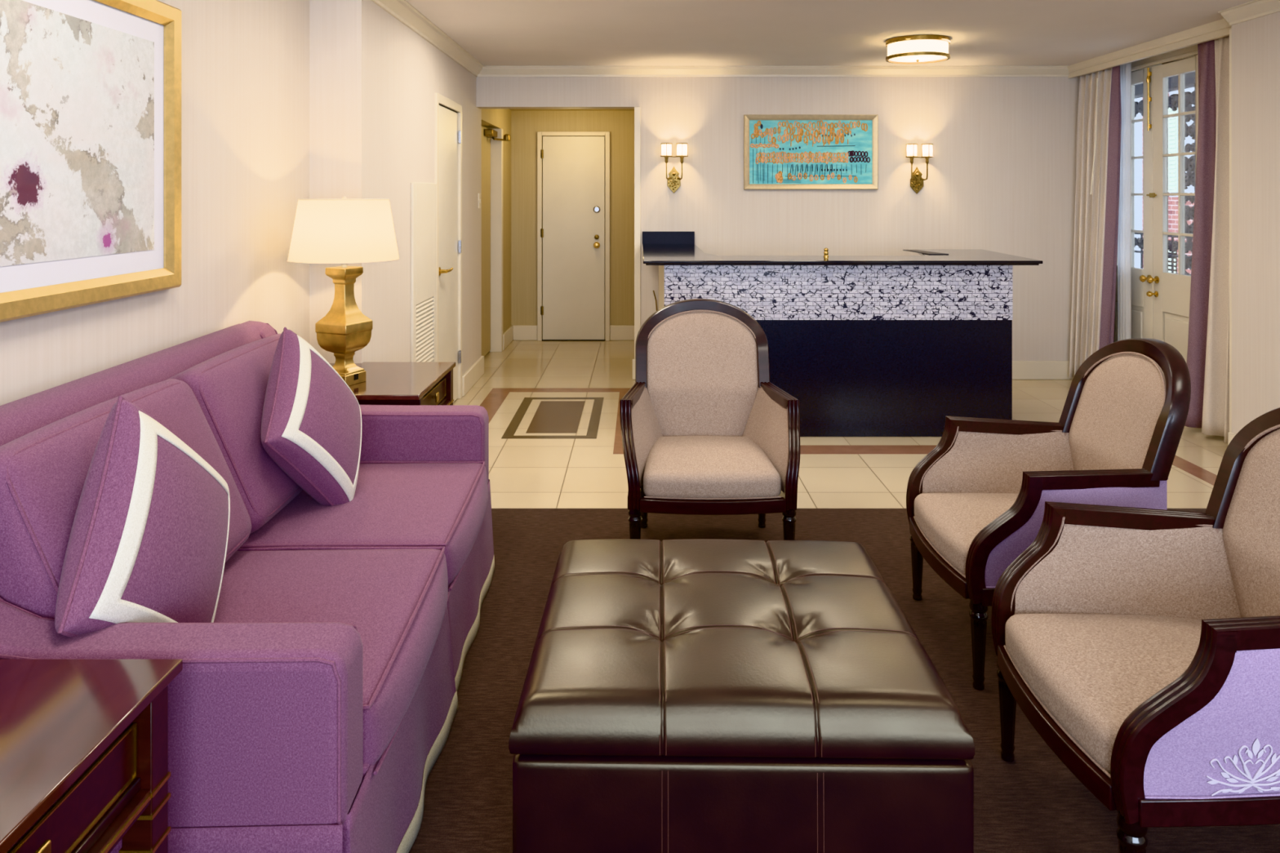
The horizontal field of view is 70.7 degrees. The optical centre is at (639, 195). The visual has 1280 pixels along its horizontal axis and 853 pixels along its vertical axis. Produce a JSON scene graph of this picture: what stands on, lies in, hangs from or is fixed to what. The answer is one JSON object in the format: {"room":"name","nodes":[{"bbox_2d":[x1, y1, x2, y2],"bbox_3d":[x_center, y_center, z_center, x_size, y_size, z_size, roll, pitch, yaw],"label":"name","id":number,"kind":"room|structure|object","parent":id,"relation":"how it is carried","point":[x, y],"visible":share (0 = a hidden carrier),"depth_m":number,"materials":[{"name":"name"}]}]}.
{"room":"hotel room","nodes":[
{"label":"hotel room","id":0,"kind":"room"},
{"bbox_2d":[0,0,309,405],"bbox_3d":[-1.600,0.215,0.882,0.150,2.450,6.565,0,0,0],"label":"wall","id":1,"kind":"structure","parent":0,"point":[245,64],"depth_m":3.31,"materials":[{"name":"paint"}]},
{"bbox_2d":[0,0,181,322],"bbox_3d":[-1.502,-0.155,2.212,0.040,0.900,1.425,0,0,0],"label":"framed print","id":2,"kind":"object","parent":1,"relation":"attached to","point":[91,90],"visible":1,"depth_m":2.46,"materials":[{"name":"white paper"}]},
{"bbox_2d":[309,0,511,375],"bbox_3d":[-1.480,0.215,6.582,0.390,2.450,4.835,0,0,0],"label":"wall","id":3,"kind":"structure","parent":0,"point":[374,81],"depth_m":4.60,"materials":[{"name":"paint"}]},
{"bbox_2d":[410,182,436,361],"bbox_3d":[-1.277,0.607,5.340,0.016,1.370,0.580,0,0,0],"label":"access panel","id":4,"kind":"object","parent":3,"relation":"attached to","point":[423,195],"visible":0.66,"depth_m":5.30,"materials":[{"name":"paint"}]},
{"bbox_2d":[416,297,434,361],"bbox_3d":[-1.276,0.900,5.341,0.014,0.560,0.443,0,0,0],"label":"vent grille","id":5,"kind":"object","parent":4,"relation":"attached to","point":[424,305],"depth_m":5.35,"materials":[{"name":"metal"}]},
{"bbox_2d":[371,0,484,76],"bbox_3d":[-1.248,-0.973,5.626,0.075,0.075,2.922,0,0,0],"label":"crown molding","id":6,"kind":"structure","parent":3,"relation":"attached to","point":[402,11],"depth_m":5.34,"materials":[{"name":"paint"}]},
{"bbox_2d":[434,93,462,402],"bbox_3d":[-1.272,0.396,6.050,0.095,2.088,0.810,0,0,0],"label":"door","id":7,"kind":"structure","parent":3,"relation":"in","point":[447,122],"depth_m":6.10,"materials":[{"name":"paint"}]},
{"bbox_2d":[462,355,484,396],"bbox_3d":[-1.273,1.367,6.890,0.024,0.145,0.840,0,0,0],"label":"baseboard","id":8,"kind":"structure","parent":3,"relation":"attached to","point":[474,373],"depth_m":6.82,"materials":[{"name":"paint"}]},
{"bbox_2d":[478,193,480,208],"bbox_3d":[-1.278,0.040,7.200,0.014,0.120,0.080,0,0,0],"label":"light switch","id":9,"kind":"object","parent":3,"relation":"attached to","point":[479,194],"visible":1,"depth_m":7.18,"materials":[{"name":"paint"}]},
{"bbox_2d":[481,127,490,355],"bbox_3d":[-1.387,0.410,7.820,0.025,2.020,0.980,0,0,0],"label":"door","id":10,"kind":"structure","parent":3,"relation":"in","point":[486,140],"depth_m":8.06,"materials":[{"name":"paint"}]},
{"bbox_2d":[484,128,510,141],"bbox_3d":[-1.280,-0.546,8.127,0.189,0.088,0.353,0,0,0],"label":"door closer","id":11,"kind":"object","parent":10,"relation":"attached to","point":[491,133],"depth_m":8.10,"materials":[{"name":"brown metal"}]},
{"bbox_2d":[489,128,502,351],"bbox_3d":[-1.329,0.410,8.357,0.112,2.060,0.085,0,0,0],"label":"door","id":12,"kind":"structure","parent":3,"relation":"attached to","point":[496,146],"depth_m":8.32,"materials":[{"name":"paint"}]},
{"bbox_2d":[502,324,512,350],"bbox_3d":[-1.275,1.365,8.699,0.020,0.150,0.598,0,0,0],"label":"baseboard","id":13,"kind":"structure","parent":3,"relation":"attached to","point":[508,334],"depth_m":8.64,"materials":[{"name":"paint"}]},
{"bbox_2d":[508,108,634,110],"bbox_3d":[-0.750,-0.900,8.275,1.900,0.100,2.050,0,0,0],"label":"ceiling","id":14,"kind":"structure","parent":0,"point":[508,108],"depth_m":8.84,"materials":[{"name":"paint"}]},
{"bbox_2d":[511,110,634,339],"bbox_3d":[-0.650,0.265,9.060,1.700,2.350,0.120,0,0,0],"label":"wall","id":15,"kind":"structure","parent":0,"point":[525,124],"depth_m":9.00,"materials":[{"name":"paint"}]},
{"bbox_2d":[537,131,609,341],"bbox_3d":[-0.660,0.401,8.944,0.720,2.078,0.111,0,0,0],"label":"door","id":16,"kind":"structure","parent":15,"relation":"in","point":[573,167],"depth_m":8.97,"materials":[{"name":"paint"}]},
{"bbox_2d":[512,324,634,340],"bbox_3d":[-0.618,1.365,8.989,1.295,0.150,0.022,0,0,0],"label":"baseboard","id":17,"kind":"structure","parent":15,"relation":"attached to","point":[520,332],"depth_m":8.98,"materials":[{"name":"paint"}]},
{"bbox_2d":[476,75,1079,360],"bbox_3d":[1.232,0.215,7.172,5.035,2.450,0.170,0,0,0],"label":"wall","id":18,"kind":"structure","parent":0,"point":[1002,179],"depth_m":7.09,"materials":[{"name":"paint"}]},
{"bbox_2d":[632,359,635,379],"bbox_3d":[-0.024,1.360,7.072,0.072,0.160,0.030,0,0,0],"label":"trim","id":19,"kind":"structure","parent":18,"relation":"attached to","point":[633,360],"depth_m":7.06,"materials":[{"name":"paint"}]},
{"bbox_2d":[634,106,640,359],"bbox_3d":[-0.020,0.290,7.080,0.050,1.979,0.014,0,0,0],"label":"trim opening","id":20,"kind":"structure","parent":18,"relation":"attached to","point":[637,109],"depth_m":7.07,"materials":[{"name":"paint"}]},
{"bbox_2d":[660,142,688,193],"bbox_3d":[0.266,-0.214,7.024,0.216,0.387,0.126,0,0,0],"label":"wall sconce","id":21,"kind":"object","parent":18,"relation":"attached to","point":[673,181],"visible":1,"depth_m":7.00,"materials":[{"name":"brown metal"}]},
{"bbox_2d":[477,66,1069,76],"bbox_3d":[1.038,-0.973,7.050,4.645,0.075,0.075,0,0,0],"label":"crown molding","id":22,"kind":"structure","parent":18,"relation":"attached to","point":[486,71],"depth_m":7.05,"materials":[{"name":"paint"}]},
{"bbox_2d":[743,114,878,189],"bbox_3d":[1.339,-0.343,7.068,1.047,0.585,0.034,0,0,0],"label":"painting","id":23,"kind":"object","parent":18,"relation":"attached to","point":[781,151],"visible":1,"depth_m":7.07,"materials":[{"name":"teal paint"}]},
{"bbox_2d":[906,143,933,193],"bbox_3d":[2.172,-0.209,7.024,0.216,0.387,0.126,0,0,0],"label":"wall sconce","id":24,"kind":"object","parent":18,"relation":"attached to","point":[916,180],"visible":1,"depth_m":7.01,"materials":[{"name":"brown metal"}]},
{"bbox_2d":[909,157,914,164],"bbox_3d":[2.112,-0.272,7.012,0.032,0.048,0.031,0,0,0],"label":"socket","id":25,"kind":"object","parent":24,"relation":"attached to","point":[911,158],"depth_m":7.00,"materials":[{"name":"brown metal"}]},
{"bbox_2d":[924,157,928,164],"bbox_3d":[2.232,-0.272,7.012,0.032,0.048,0.031,0,0,0],"label":"socket","id":26,"kind":"object","parent":24,"relation":"attached to","point":[926,158],"depth_m":7.00,"materials":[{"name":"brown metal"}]},
{"bbox_2d":[1012,360,1073,379],"bbox_3d":[1.735,1.367,7.076,3.370,0.145,0.022,0,0,0],"label":"baseboard","id":27,"kind":"structure","parent":18,"relation":"attached to","point":[1021,370],"depth_m":7.06,"materials":[{"name":"paint"}]},
{"bbox_2d":[1068,65,1121,377],"bbox_3d":[3.370,0.225,6.764,0.190,2.370,0.572,0,0,0],"label":"drape","id":28,"kind":"object","parent":18,"relation":"hanging from","point":[1099,111],"visible":0.84,"depth_m":6.72,"materials":[{"name":"beige fabric"}]},
{"bbox_2d":[405,0,1253,66],"bbox_3d":[1.025,-1.060,2.425,5.450,0.100,9.650,0,0,0],"label":"ceiling","id":29,"kind":"structure","parent":0,"point":[495,33],"depth_m":5.46,"materials":[{"name":"paint"}]},
{"bbox_2d":[885,34,950,63],"bbox_3d":[1.800,-0.939,5.850,0.400,0.141,0.400,0,0,0],"label":"ceiling light","id":30,"kind":"object","parent":29,"relation":"attached to","point":[926,48],"visible":1,"depth_m":5.71,"materials":[{"name":"white glass"}]},
{"bbox_2d":[888,54,946,62],"bbox_3d":[1.800,-0.890,5.850,0.372,0.008,0.372,0,0,0],"label":"diffuser","id":31,"kind":"object","parent":30,"relation":"attached to","point":[892,58],"depth_m":5.83,"materials":[{"name":"white glass"}]},
{"bbox_2d":[453,340,1227,508],"bbox_3d":[0.775,1.470,3.450,5.950,0.060,11.700,0,0,0],"label":"floor","id":32,"kind":"structure","parent":0,"point":[524,473],"depth_m":5.08,"materials":[{"name":"tile"}]},
{"bbox_2d":[501,397,604,438],"bbox_3d":[-0.540,1.439,5.895,0.565,0.001,1.090,0,0,0],"label":"frame","id":33,"kind":"object","parent":32,"relation":"on","point":[592,433],"visible":1,"depth_m":5.77,"materials":[{"name":"brown tile"}]},
{"bbox_2d":[525,400,585,433],"bbox_3d":[-0.539,1.439,5.901,0.307,0.001,0.851,0,0,0],"label":"floor panel","id":34,"kind":"object","parent":32,"relation":"on","point":[550,416],"visible":1,"depth_m":5.86,"materials":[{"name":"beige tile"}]},
{"bbox_2d":[349,508,1279,852],"bbox_3d":[0.860,1.436,0.867,4.770,0.008,6.534,0,0,0],"label":"rug","id":35,"kind":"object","parent":32,"relation":"on","point":[1033,802],"depth_m":2.56,"materials":[{"name":"brown carpet"}]},
{"bbox_2d":[0,658,182,852],"bbox_3d":[-1.093,1.103,1.158,0.660,0.659,0.700,0,0,0],"label":"side table","id":36,"kind":"object","parent":35,"relation":"on","point":[84,742],"visible":1,"depth_m":1.35,"materials":[{"name":"brown wood"}]},
{"bbox_2d":[0,320,494,852],"bbox_3d":[-0.993,0.951,2.500,0.977,0.962,1.939,0,0,-2],"label":"sofa","id":37,"kind":"object","parent":35,"relation":"on","point":[323,682],"visible":0.73,"depth_m":1.99,"materials":[{"name":"purple fabric"}]},
{"bbox_2d":[0,378,251,618],"bbox_3d":[-1.208,0.740,2.098,0.337,0.498,0.805,0,0,-2],"label":"cushion","id":38,"kind":"object","parent":37,"relation":"on","point":[47,447],"depth_m":1.88,"materials":[{"name":"purple fabric"}]},
{"bbox_2d":[54,395,230,637],"bbox_3d":[-1.031,0.742,1.916,0.215,0.648,0.653,0,0,5],"label":"throw pillow","id":39,"kind":"object","parent":37,"relation":"on","point":[148,542],"visible":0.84,"depth_m":1.80,"materials":[{"name":"purple fabric"}]},
{"bbox_2d":[165,333,302,533],"bbox_3d":[-1.235,0.740,2.902,0.337,0.498,0.805,0,0,-2],"label":"cushion","id":40,"kind":"object","parent":37,"relation":"on","point":[228,375],"depth_m":2.64,"materials":[{"name":"purple fabric"}]},
{"bbox_2d":[260,327,361,506],"bbox_3d":[-1.032,0.721,2.866,0.276,0.598,0.614,0,0,20],"label":"throw pillow","id":41,"kind":"object","parent":37,"relation":"on","point":[311,421],"visible":0.95,"depth_m":2.75,"materials":[{"name":"purple fabric"}]},
{"bbox_2d":[213,548,448,765],"bbox_3d":[-0.902,1.042,2.103,0.822,0.172,0.801,0,0,-2],"label":"seat cushion","id":42,"kind":"object","parent":37,"relation":"on","point":[396,599],"depth_m":2.15,"materials":[{"name":"purple fabric"}]},
{"bbox_2d":[242,462,488,585],"bbox_3d":[-0.928,1.042,2.908,0.822,0.172,0.801,0,0,-2],"label":"seat cushion","id":43,"kind":"object","parent":37,"relation":"on","point":[393,505],"depth_m":2.73,"materials":[{"name":"purple fabric"}]},
{"bbox_2d":[329,361,455,404],"bbox_3d":[-1.187,1.103,3.850,0.660,0.659,0.700,0,0,0],"label":"side table","id":44,"kind":"object","parent":35,"relation":"on","point":[386,383],"visible":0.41,"depth_m":3.82,"materials":[{"name":"brown wood"}]},
{"bbox_2d":[287,195,399,386],"bbox_3d":[-1.222,0.387,3.730,0.441,0.772,0.441,0,0,24],"label":"table lamp","id":45,"kind":"object","parent":44,"relation":"on","point":[344,231],"visible":0.97,"depth_m":3.61,"materials":[{"name":"gold metal"}]},
{"bbox_2d":[354,373,358,380],"bbox_3d":[-1.165,0.743,3.705,0.003,0.024,0.024,0,0,24],"label":"outlet","id":46,"kind":"object","parent":45,"relation":"attached to","point":[356,375],"depth_m":3.70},
{"bbox_2d":[619,298,799,540],"bbox_3d":[0.271,0.949,3.723,0.706,0.966,0.772,0,0,0],"label":"armchair","id":47,"kind":"object","parent":35,"relation":"on","point":[705,428],"visible":0.95,"depth_m":3.79,"materials":[{"name":"beige fabric"}]},
{"bbox_2d":[508,538,974,852],"bbox_3d":[0.206,1.200,2.185,0.907,0.465,0.885,0,0,1],"label":"ottoman","id":48,"kind":"object","parent":35,"relation":"on","point":[690,695],"visible":1,"depth_m":1.76,"materials":[{"name":"leather"}]},
{"bbox_2d":[906,338,1191,690],"bbox_3d":[1.308,0.949,2.914,0.772,0.966,0.706,0,0,0],"label":"armchair","id":49,"kind":"object","parent":35,"relation":"on","point":[975,502],"visible":0.75,"depth_m":2.88,"materials":[{"name":"beige fabric"}]},
{"bbox_2d":[991,407,1279,852],"bbox_3d":[1.258,0.949,2.006,0.772,0.966,0.706,0,0,0],"label":"armchair","id":50,"kind":"object","parent":35,"relation":"on","point":[1141,646],"visible":1,"depth_m":2.04,"materials":[{"name":"beige fabric"}]},
{"bbox_2d":[642,231,1042,436],"bbox_3d":[1.219,0.859,6.168,2.402,1.158,1.835,0,0,0],"label":"reception desk","id":51,"kind":"object","parent":32,"relation":"on","point":[865,345],"visible":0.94,"depth_m":5.39,"materials":[{"name":"tile"}]},
{"bbox_2d":[653,290,657,311],"bbox_3d":[0.131,1.085,6.981,0.040,0.692,0.173,0,0,-8],"label":"cable","id":52,"kind":"object","parent":51,"relation":"hanging from","point":[653,291],"visible":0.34,"depth_m":7.05,"materials":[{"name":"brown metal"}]},
{"bbox_2d":[823,248,828,257],"bbox_3d":[1.155,0.350,5.600,0.032,0.055,0.032,0,0,0],"label":"ornament","id":53,"kind":"object","parent":51,"relation":"on","point":[825,252],"visible":1,"depth_m":5.59,"materials":[{"name":"gold metal"}]},
{"bbox_2d":[642,244,1042,263],"bbox_3d":[1.219,0.387,6.168,2.402,0.018,1.835,0,0,0],"label":"countertop","id":54,"kind":"structure","parent":51,"relation":"on","point":[651,253],"depth_m":5.45,"materials":[{"name":"black stone"}]},
{"bbox_2d":[902,249,948,254],"bbox_3d":[1.902,0.376,6.025,0.124,0.005,0.463,0,0,-5],"label":"folder","id":55,"kind":"object","parent":51,"relation":"on","point":[912,251],"visible":1,"depth_m":5.92,"materials":[{"name":"white paper"}]},
{"bbox_2d":[480,387,1217,485],"bbox_3d":[0.935,1.439,5.445,4.070,0.001,2.610,0,0,0],"label":"floor border","id":56,"kind":"structure","parent":32,"relation":"on","point":[495,397],"depth_m":5.17,"materials":[{"name":"brown tile"}]},
{"bbox_2d":[1130,44,1197,67],"bbox_3d":[3.660,0.215,6.019,0.120,2.450,2.137,0,0,0],"label":"wall","id":57,"kind":"structure","parent":0,"point":[1192,48],"depth_m":6.18,"materials":[{"name":"paint"}]},
{"bbox_2d":[1113,66,1153,342],"bbox_3d":[3.591,0.260,6.654,0.107,2.348,0.613,0,0,0],"label":"door","id":58,"kind":"structure","parent":57,"relation":"in","point":[1142,79],"depth_m":6.50,"materials":[{"name":"paint"}]},
{"bbox_2d":[1117,62,1131,341],"bbox_3d":[3.500,0.225,6.525,0.028,2.350,0.150,0,0,0],"label":"sheer curtain","id":59,"kind":"object","parent":58,"relation":"attached to","point":[1124,237],"visible":0.8,"depth_m":6.47,"materials":[{"name":"white fabric"}]},
{"bbox_2d":[1131,50,1197,71],"bbox_3d":[3.620,0.253,6.350,0.080,2.375,1.260,0,0,0],"label":"frame","id":60,"kind":"object","parent":57,"relation":"attached to","point":[1193,53],"visible":0.03,"depth_m":6.17,"materials":[{"name":"paint"}]},
{"bbox_2d":[1146,54,1198,363],"bbox_3d":[3.591,0.260,6.067,0.107,2.348,0.655,0,0,0],"label":"door","id":61,"kind":"structure","parent":57,"relation":"in","point":[1175,82],"depth_m":6.11,"materials":[{"name":"paint"}]},
{"bbox_2d":[1231,11,1279,434],"bbox_3d":[3.498,0.215,1.275,0.505,2.450,7.350,0,0,0],"label":"wall","id":62,"kind":"structure","parent":0,"point":[1255,42],"depth_m":4.77,"materials":[{"name":"paint"}]},
{"bbox_2d":[1067,18,1231,78],"bbox_3d":[3.357,-0.966,6.019,0.065,0.088,2.133,0,0,0],"label":"trim","id":63,"kind":"structure","parent":62,"relation":"attached to","point":[1219,28],"depth_m":5.87,"materials":[{"name":"paint"}]},
{"bbox_2d":[1184,35,1229,443],"bbox_3d":[3.395,0.225,5.369,0.116,2.370,0.549,0,0,0],"label":"drape","id":64,"kind":"object","parent":62,"relation":"hanging from","point":[1207,363],"visible":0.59,"depth_m":5.33,"materials":[{"name":"fabric"}]},
{"bbox_2d":[1229,28,1231,432],"bbox_3d":[3.276,0.260,4.963,0.058,2.360,0.025,0,0,0],"label":"trim","id":65,"kind":"structure","parent":62,"relation":"attached to","point":[1230,29],"depth_m":4.96,"materials":[{"name":"paint"}]},
{"bbox_2d":[1227,431,1235,445],"bbox_3d":[3.234,1.367,1.275,0.022,0.145,7.350,0,0,0],"label":"baseboard","id":66,"kind":"structure","parent":62,"relation":"attached to","point":[1230,435],"depth_m":4.93,"materials":[{"name":"paint"}]},
{"bbox_2d":[1217,0,1279,25],"bbox_3d":[3.208,-0.973,1.275,0.075,0.075,7.350,0,0,0],"label":"crown molding","id":67,"kind":"structure","parent":62,"relation":"attached to","point":[1254,9],"depth_m":4.74,"materials":[{"name":"paint"}]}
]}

